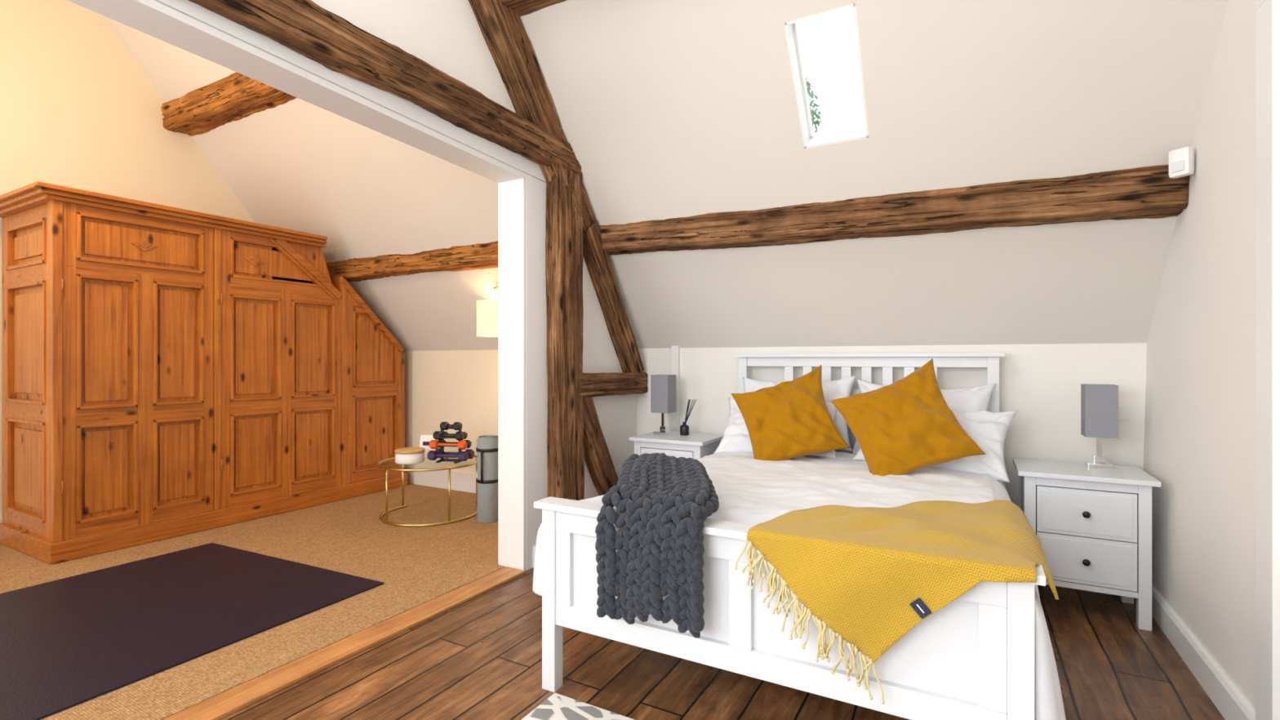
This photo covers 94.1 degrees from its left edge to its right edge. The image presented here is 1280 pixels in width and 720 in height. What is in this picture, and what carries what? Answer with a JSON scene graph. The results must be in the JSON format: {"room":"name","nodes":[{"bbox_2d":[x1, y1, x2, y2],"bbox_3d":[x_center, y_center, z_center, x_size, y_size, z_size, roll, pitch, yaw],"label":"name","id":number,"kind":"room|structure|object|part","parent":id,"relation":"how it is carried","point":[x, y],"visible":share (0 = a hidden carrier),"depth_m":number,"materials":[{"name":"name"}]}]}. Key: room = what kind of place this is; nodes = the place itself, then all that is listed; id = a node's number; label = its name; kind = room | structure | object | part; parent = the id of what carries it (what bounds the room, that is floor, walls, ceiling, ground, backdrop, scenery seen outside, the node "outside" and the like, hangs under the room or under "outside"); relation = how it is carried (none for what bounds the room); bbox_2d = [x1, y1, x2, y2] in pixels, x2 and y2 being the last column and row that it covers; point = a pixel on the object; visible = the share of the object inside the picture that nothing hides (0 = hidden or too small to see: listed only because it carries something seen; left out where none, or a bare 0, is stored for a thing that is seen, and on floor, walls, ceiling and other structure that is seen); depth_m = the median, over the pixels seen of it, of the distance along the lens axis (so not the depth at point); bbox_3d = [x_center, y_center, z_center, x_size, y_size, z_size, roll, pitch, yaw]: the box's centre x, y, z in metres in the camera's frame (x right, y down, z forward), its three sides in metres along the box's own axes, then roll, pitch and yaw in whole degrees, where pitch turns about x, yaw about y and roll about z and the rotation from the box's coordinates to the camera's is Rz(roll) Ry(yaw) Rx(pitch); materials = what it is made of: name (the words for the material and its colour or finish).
{"room":"attic bedroom","nodes":[
{"label":"attic bedroom","id":0,"kind":"room"},
{"bbox_2d":[0,0,255,517],"bbox_3d":[-4.240,-0.840,3.743,0.150,4.000,5.520,0,0,29],"label":"wall","id":1,"kind":"structure","parent":0,"point":[77,110],"depth_m":4.18,"materials":[{"name":"beige paint"}]},
{"bbox_2d":[154,0,636,499],"bbox_3d":[-1.361,-0.790,2.141,0.160,3.900,5.220,0,0,29],"label":"wall partition","id":2,"kind":"structure","parent":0,"point":[446,35],"depth_m":2.91,"materials":[{"name":"white paint"}]},
{"bbox_2d":[66,0,547,571],"bbox_3d":[-1.413,-0.040,2.053,0.185,2.400,3.415,0,0,29],"label":"trim","id":3,"kind":"structure","parent":2,"relation":"attached to","point":[522,378],"depth_m":3.27,"materials":[{"name":"white paint"}]},
{"bbox_2d":[162,566,525,719],"bbox_3d":[-1.635,1.153,1.561,0.135,0.014,3.920,0,0,29],"label":"trim","id":4,"kind":"structure","parent":2,"relation":"attached to","point":[221,705],"depth_m":2.33,"materials":[{"name":"brown wood"}]},
{"bbox_2d":[533,546,535,567],"bbox_3d":[-0.308,1.103,3.844,0.025,0.115,1.180,0,0,29],"label":"baseboard","id":5,"kind":"structure","parent":2,"relation":"attached to","point":[534,548],"depth_m":3.33,"materials":[{"name":"white paint"}]},
{"bbox_2d":[402,350,497,483],"bbox_3d":[-1.515,0.535,5.300,3.400,1.250,0.150,0,0,29],"label":"wall","id":6,"kind":"structure","parent":0,"point":[450,386],"depth_m":5.30,"materials":[{"name":"white paint"}]},
{"bbox_2d":[413,466,475,493],"bbox_3d":[-1.125,1.064,4.982,2.190,0.168,0.025,0,0,29],"label":"baseboard","id":7,"kind":"structure","parent":6,"relation":"attached to","point":[460,481],"depth_m":5.30,"materials":[{"name":"white paint"}]},
{"bbox_2d":[102,0,1227,351],"bbox_3d":[-0.639,-1.392,3.604,6.580,2.931,2.438,0,0,29],"label":"ceiling","id":8,"kind":"structure","parent":0,"point":[665,108],"depth_m":3.08,"materials":[{"name":"paint"}]},
{"bbox_2d":[160,71,296,136],"bbox_3d":[-2.259,-1.889,3.921,3.161,0.234,0.247,0,0,29],"label":"beam","id":9,"kind":"structure","parent":8,"relation":"attached to","point":[236,96],"depth_m":4.27,"materials":[{"name":"brown wood"}]},
{"bbox_2d":[325,240,497,281],"bbox_3d":[-1.717,-0.791,4.730,3.002,0.234,0.223,0,0,29],"label":"beam","id":10,"kind":"structure","parent":8,"relation":"attached to","point":[481,255],"depth_m":4.63,"materials":[{"name":"brown wood"}]},
{"bbox_2d":[476,286,497,337],"bbox_3d":[-1.065,-0.370,4.505,0.330,0.380,0.330,0,0,29],"label":"floor lamp","id":11,"kind":"object","parent":8,"relation":"hanging from","point":[486,309],"visible":0.4,"depth_m":4.35,"materials":[{"name":"beige"}]},
{"bbox_2d":[500,0,566,16],"bbox_3d":[0.578,-1.889,2.345,2.970,0.222,0.219,0,0,29],"label":"beam","id":12,"kind":"structure","parent":8,"relation":"attached to","point":[521,7],"depth_m":3.01,"materials":[{"name":"brown wood"}]},
{"bbox_2d":[783,3,868,148],"bbox_3d":[0.900,-1.337,2.814,0.307,0.553,0.494,0,0,29],"label":"window","id":13,"kind":"structure","parent":8,"relation":"attached to","point":[811,140],"depth_m":2.87,"materials":[{"name":"white paint"}]},
{"bbox_2d":[599,164,1189,255],"bbox_3d":[1.017,-0.749,3.212,2.900,0.263,0.217,0,0,28],"label":"beam","id":14,"kind":"structure","parent":8,"relation":"attached to","point":[1145,192],"depth_m":2.90,"materials":[{"name":"brown wood"}]},
{"bbox_2d":[218,567,1225,719],"bbox_3d":[-0.002,1.210,1.385,3.250,0.100,5.520,0,0,29],"label":"floor","id":15,"kind":"structure","parent":0,"point":[480,658],"depth_m":2.17,"materials":[{"name":"brown wood"}]},
{"bbox_2d":[0,482,505,719],"bbox_3d":[-2.777,1.154,2.932,3.186,0.012,5.205,0,0,29],"label":"carpet","id":16,"kind":"object","parent":15,"relation":"on","point":[416,566],"visible":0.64,"depth_m":3.35,"materials":[{"name":"beige carpet"}]},
{"bbox_2d":[0,542,383,719],"bbox_3d":[-2.419,1.143,2.564,1.560,0.008,1.930,0,0,29],"label":"exercise mat","id":17,"kind":"object","parent":16,"relation":"on","point":[68,642],"visible":1,"depth_m":2.66,"materials":[{"name":"rubber"}]},
{"bbox_2d":[0,181,407,564],"bbox_3d":[-3.079,0.086,4.561,0.925,2.122,2.500,0,0,29],"label":"wardrobe","id":18,"kind":"object","parent":16,"relation":"on","point":[167,372],"visible":1,"depth_m":3.88,"materials":[{"name":"brown wood"}]},
{"bbox_2d":[376,454,476,527],"bbox_3d":[-1.560,0.947,4.438,0.738,0.402,0.738,0,0,29],"label":"coffee table","id":19,"kind":"object","parent":16,"relation":"on","point":[402,469],"visible":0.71,"depth_m":4.17,"materials":[{"name":"gold metal"}]},
{"bbox_2d":[394,447,425,464],"bbox_3d":[-1.688,0.702,4.372,0.208,0.097,0.208,0,0,29],"label":"storage box","id":20,"kind":"object","parent":19,"relation":"on","point":[405,455],"visible":1,"depth_m":4.29,"materials":[{"name":"white ceramic"}]},
{"bbox_2d":[419,435,440,457],"bbox_3d":[-1.631,0.667,4.628,0.150,0.167,0.074,0,0,4],"label":"folded card","id":21,"kind":"object","parent":19,"relation":"on","point":[424,441],"visible":0.45,"depth_m":4.62,"materials":[{"name":"white paper"}]},
{"bbox_2d":[426,422,474,463],"bbox_3d":[-1.396,0.604,4.404,0.296,0.292,0.162,0,0,9],"label":"dumbbell rack","id":22,"kind":"object","parent":19,"relation":"on","point":[439,436],"visible":1,"depth_m":4.36,"materials":[{"name":"black plastic"}]},
{"bbox_2d":[475,435,497,523],"bbox_3d":[-1.084,0.848,4.264,0.172,0.600,0.172,0,0,-34],"label":"exercise mat","id":23,"kind":"object","parent":16,"relation":"on","point":[486,449],"visible":0.88,"depth_m":4.20,"materials":[{"name":"grey plastic"}]},
{"bbox_2d":[188,0,647,500],"bbox_3d":[-1.278,-0.806,2.095,0.205,3.935,5.182,0,0,29],"label":"roof truss","id":24,"kind":"object","parent":15,"relation":"on","point":[535,132],"visible":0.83,"depth_m":3.33,"materials":[{"name":"brown wood"}]},
{"bbox_3d":[-0.471,0.000,3.546,0.182,2.320,0.282,0,0,29],"label":"post","id":25,"kind":"part","parent":24,"relation":"part of","materials":[{"name":"brown wood"}]},
{"bbox_2d":[521,693,634,719],"bbox_3d":[0.054,1.156,1.034,1.610,0.008,1.460,0,0,29],"label":"area rug","id":26,"kind":"object","parent":15,"relation":"on","point":[556,707],"visible":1,"depth_m":1.95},
{"bbox_2d":[628,431,723,460],"bbox_3d":[0.250,0.828,3.876,0.510,0.665,0.422,0,0,29],"label":"nightstand","id":27,"kind":"object","parent":15,"relation":"on","point":[695,446],"visible":0.28,"depth_m":3.74,"materials":[{"name":"white wood"}]},
{"bbox_2d":[650,374,675,435],"bbox_3d":[0.157,0.297,3.986,0.126,0.395,0.126,0,0,29],"label":"table lamp","id":28,"kind":"object","parent":27,"relation":"on","point":[663,387],"visible":1,"depth_m":3.94,"materials":[{"name":"grey fabric"}]},
{"bbox_2d":[680,399,696,435],"bbox_3d":[0.314,0.377,3.922,0.107,0.236,0.060,0,0,29],"label":"reed diffuser","id":29,"kind":"object","parent":27,"relation":"on","point":[684,428],"visible":1,"depth_m":3.92,"materials":[{"name":"black glass"}]},
{"bbox_2d":[533,352,1045,719],"bbox_3d":[0.794,0.560,2.658,1.505,1.200,2.122,0,0,29],"label":"bed","id":30,"kind":"object","parent":15,"relation":"on","point":[973,658],"visible":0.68,"depth_m":1.74,"materials":[{"name":"white wood"}]},
{"bbox_3d":[0.794,0.729,2.657,1.365,0.258,1.965,0,0,29],"label":"mattress","id":31,"kind":"object","parent":30,"relation":"on","visible":0},
{"bbox_2d":[731,364,849,461],"bbox_3d":[0.781,0.305,3.166,0.570,0.560,0.317,0,0,4],"label":"cushion","id":32,"kind":"object","parent":31,"relation":"on","point":[785,420],"visible":0.95,"depth_m":3.10,"materials":[{"name":"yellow fabric"}]},
{"bbox_2d":[532,452,1066,719],"bbox_3d":[0.715,0.739,2.531,1.662,0.487,1.728,0,0,29],"label":"duvet","id":33,"kind":"object","parent":31,"relation":"on","point":[748,490],"visible":0.38,"depth_m":2.36,"materials":[{"name":"white fabric"}]},
{"bbox_2d":[595,453,719,637],"bbox_3d":[0.097,0.592,2.134,0.394,0.461,0.782,0,0,10],"label":"knit throw","id":34,"kind":"object","parent":33,"relation":"on","point":[654,491],"visible":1,"depth_m":1.82,"materials":[{"name":"grey fabric"}]},
{"bbox_2d":[714,397,837,457],"bbox_3d":[0.794,0.382,3.422,0.682,0.317,0.331,0,0,24],"label":"pillow","id":35,"kind":"object","parent":33,"relation":"on","point":[735,438],"visible":0.33,"depth_m":3.40,"materials":[{"name":"white fabric"}]},
{"bbox_2d":[734,499,1058,704],"bbox_3d":[0.795,0.672,1.838,0.793,0.415,0.795,0,0,29],"label":"throw blanket","id":36,"kind":"object","parent":33,"relation":"on","point":[870,575],"visible":0.99,"depth_m":1.57,"materials":[{"name":"yellow fabric"}]},
{"bbox_2d":[830,358,986,475],"bbox_3d":[1.228,0.282,2.782,0.599,0.582,0.328,0,0,6],"label":"cushion","id":37,"kind":"object","parent":33,"relation":"on","point":[906,425],"visible":0.94,"depth_m":2.72,"materials":[{"name":"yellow fabric"}]},
{"bbox_2d":[851,410,1017,483],"bbox_3d":[1.481,0.394,3.013,0.707,0.326,0.338,0,0,36],"label":"pillow","id":38,"kind":"object","parent":33,"relation":"on","point":[988,430],"visible":0.38,"depth_m":2.85,"materials":[{"name":"white fabric"}]},
{"bbox_2d":[742,375,856,453],"bbox_3d":[0.914,0.308,3.559,0.718,0.438,0.266,0,0,33],"label":"pillow","id":39,"kind":"object","parent":31,"relation":"on","point":[839,388],"visible":0.2,"depth_m":3.45,"materials":[{"name":"white fabric"}]},
{"bbox_2d":[851,378,995,453],"bbox_3d":[1.521,0.327,3.228,0.700,0.437,0.262,0,0,31],"label":"pillow","id":40,"kind":"object","parent":31,"relation":"on","point":[973,399],"visible":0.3,"depth_m":3.12,"materials":[{"name":"white fabric"}]},
{"bbox_2d":[1013,458,1160,631],"bbox_3d":[2.075,0.838,2.815,0.510,0.645,0.422,0,0,29],"label":"nightstand","id":41,"kind":"object","parent":15,"relation":"on","point":[1092,526],"visible":0.88,"depth_m":2.65,"materials":[{"name":"white wood"}]},
{"bbox_2d":[1080,383,1118,468],"bbox_3d":[2.222,0.317,2.884,0.126,0.395,0.126,0,0,29],"label":"table lamp","id":42,"kind":"object","parent":41,"relation":"on","point":[1099,402],"visible":1,"depth_m":2.84,"materials":[{"name":"grey fabric"}]},
{"bbox_2d":[636,342,1146,506],"bbox_3d":[1.360,0.535,3.700,3.180,1.250,0.150,0,0,29],"label":"wall","id":43,"kind":"structure","parent":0,"point":[1042,382],"depth_m":3.23,"materials":[{"name":"beige paint"}]},
{"bbox_2d":[671,346,679,431],"bbox_3d":[0.252,0.472,4.208,0.050,1.145,0.040,0,0,29],"label":"trim","id":44,"kind":"structure","parent":43,"relation":"attached to","point":[675,350],"depth_m":4.19,"materials":[{"name":"white paint"}]},
{"bbox_2d":[1118,405,1130,419],"bbox_3d":[2.423,0.265,3.019,0.100,0.070,0.008,0,0,29],"label":"wall socket","id":45,"kind":"object","parent":43,"relation":"attached to","point":[1124,411],"visible":0.47,"depth_m":3.00,"materials":[{"name":"white paint"}]},
{"bbox_2d":[1142,0,1255,711],"bbox_3d":[1.336,-0.840,0.641,0.242,4.000,5.520,0,0,29],"label":"wall","id":46,"kind":"structure","parent":0,"point":[1199,439],"depth_m":2.14,"materials":[{"name":"white paint"}]},
{"bbox_2d":[1168,146,1194,178],"bbox_3d":[2.166,-0.790,2.386,0.050,0.112,0.072,0,0,-21],"label":"sensor","id":47,"kind":"object","parent":46,"relation":"attached to","point":[1181,161],"visible":1,"depth_m":2.37,"materials":[{"name":"white plastic"}]},
{"bbox_2d":[1151,583,1255,719],"bbox_3d":[2.132,1.103,2.333,0.030,0.115,1.490,0,0,29],"label":"baseboard","id":48,"kind":"structure","parent":46,"relation":"attached to","point":[1230,703],"depth_m":2.12,"materials":[{"name":"white paint"}]},
{"bbox_2d":[1255,0,1279,719],"bbox_3d":[1.533,0.030,1.224,0.080,2.260,1.030,0,0,29],"label":"door","id":49,"kind":"structure","parent":46,"relation":"in","point":[1267,11],"depth_m":1.63,"materials":[{"name":"white paint"}]},
{"label":"outside","id":50,"kind":"structure","parent":0,"visible":0},
{"bbox_2d":[804,75,823,133],"bbox_3d":[2.172,-0.110,8.857,1.060,8.544,1.226,0,0,29],"label":"tree","id":51,"kind":"object","parent":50,"point":[811,94],"visible":0.08,"depth_m":8.67,"materials":[{"name":"green plant"}]}
]}

